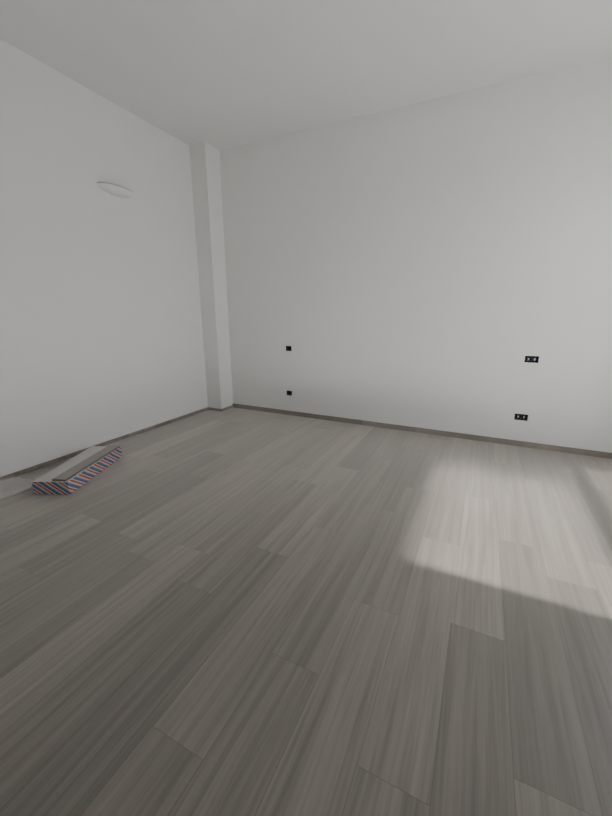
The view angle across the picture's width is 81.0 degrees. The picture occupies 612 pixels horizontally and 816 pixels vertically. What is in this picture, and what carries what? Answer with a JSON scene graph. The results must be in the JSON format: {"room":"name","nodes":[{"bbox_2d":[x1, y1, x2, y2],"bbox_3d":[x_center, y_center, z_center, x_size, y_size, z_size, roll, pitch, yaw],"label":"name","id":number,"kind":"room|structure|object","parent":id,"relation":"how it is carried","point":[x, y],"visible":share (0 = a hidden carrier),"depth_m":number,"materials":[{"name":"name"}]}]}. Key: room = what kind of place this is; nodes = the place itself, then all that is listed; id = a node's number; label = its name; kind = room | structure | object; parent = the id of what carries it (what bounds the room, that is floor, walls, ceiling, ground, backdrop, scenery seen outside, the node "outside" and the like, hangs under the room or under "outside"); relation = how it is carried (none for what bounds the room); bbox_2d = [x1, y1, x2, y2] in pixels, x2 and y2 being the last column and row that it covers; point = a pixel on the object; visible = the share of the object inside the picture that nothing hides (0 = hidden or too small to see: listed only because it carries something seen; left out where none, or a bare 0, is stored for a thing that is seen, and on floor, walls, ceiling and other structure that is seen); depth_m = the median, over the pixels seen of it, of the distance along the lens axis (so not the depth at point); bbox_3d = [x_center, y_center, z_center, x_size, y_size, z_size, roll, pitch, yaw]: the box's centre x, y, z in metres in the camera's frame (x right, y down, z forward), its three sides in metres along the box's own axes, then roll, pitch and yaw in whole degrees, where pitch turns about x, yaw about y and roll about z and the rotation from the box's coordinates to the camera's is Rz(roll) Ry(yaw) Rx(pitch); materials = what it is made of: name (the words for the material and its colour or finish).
{"room":"empty bedroom","nodes":[
{"label":"empty bedroom","id":0,"kind":"room"},
{"bbox_2d":[0,39,207,476],"bbox_3d":[-2.284,-1.026,2.767,0.300,3.050,4.960,7,16,25],"label":"wall","id":1,"kind":"structure","parent":0,"point":[101,336],"depth_m":3.14,"materials":[{"name":"paint"}]},
{"bbox_2d":[0,407,209,481],"bbox_3d":[-1.909,0.325,3.554,0.012,0.035,2.795,7,16,25],"label":"baseboard","id":2,"kind":"structure","parent":1,"relation":"attached to","point":[35,467],"depth_m":3.42,"materials":[{"name":"wood"}]},
{"bbox_2d":[97,182,132,197],"bbox_3d":[-1.709,-1.982,3.272,0.107,0.063,0.353,7,16,25],"label":"light","id":3,"kind":"object","parent":1,"relation":"attached to","point":[116,190],"visible":1,"depth_m":3.22,"materials":[{"name":"white paint"}]},
{"bbox_2d":[0,407,611,815],"bbox_3d":[-0.786,0.730,2.480,6.630,0.200,4.960,7,16,25],"label":"floor","id":4,"kind":"structure","parent":0,"point":[234,613],"depth_m":1.46,"materials":[{"name":"grey wood"}]},
{"bbox_2d":[0,476,34,497],"bbox_3d":[-2.170,0.572,2.565,0.411,0.060,0.347,-2,15,-9],"label":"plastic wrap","id":5,"kind":"object","parent":4,"relation":"on","point":[15,491],"visible":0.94,"depth_m":2.60,"materials":[{"name":"plastic"}]},
{"bbox_2d":[32,445,121,494],"bbox_3d":[-1.783,0.470,2.855,0.262,0.112,0.700,0,15,2],"label":"carton","id":6,"kind":"object","parent":4,"relation":"on","point":[71,475],"visible":1,"depth_m":2.70,"materials":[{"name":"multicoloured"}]},
{"bbox_2d":[189,142,232,408],"bbox_3d":[-1.150,-1.471,4.446,0.224,3.050,0.245,7,16,25],"label":"column","id":7,"kind":"structure","parent":4,"relation":"on","point":[206,187],"depth_m":4.31,"materials":[{"name":"paint"}]},
{"bbox_2d":[0,0,611,149],"bbox_3d":[-0.111,-2.352,1.326,5.130,0.250,4.960,7,16,25],"label":"ceiling","id":8,"kind":"structure","parent":0,"point":[221,74],"depth_m":2.56,"materials":[{"name":"paint"}]},
{"bbox_2d":[219,56,611,452],"bbox_3d":[0.906,-1.293,3.775,5.130,3.050,0.300,7,16,25],"label":"wall","id":9,"kind":"structure","parent":0,"point":[443,263],"depth_m":3.42,"materials":[{"name":"paint"}]},
{"bbox_2d":[231,403,611,458],"bbox_3d":[0.925,0.201,3.981,4.276,0.055,0.012,7,16,25],"label":"baseboard","id":10,"kind":"structure","parent":9,"relation":"attached to","point":[587,452],"depth_m":3.74,"materials":[{"name":"wood"}]}
]}

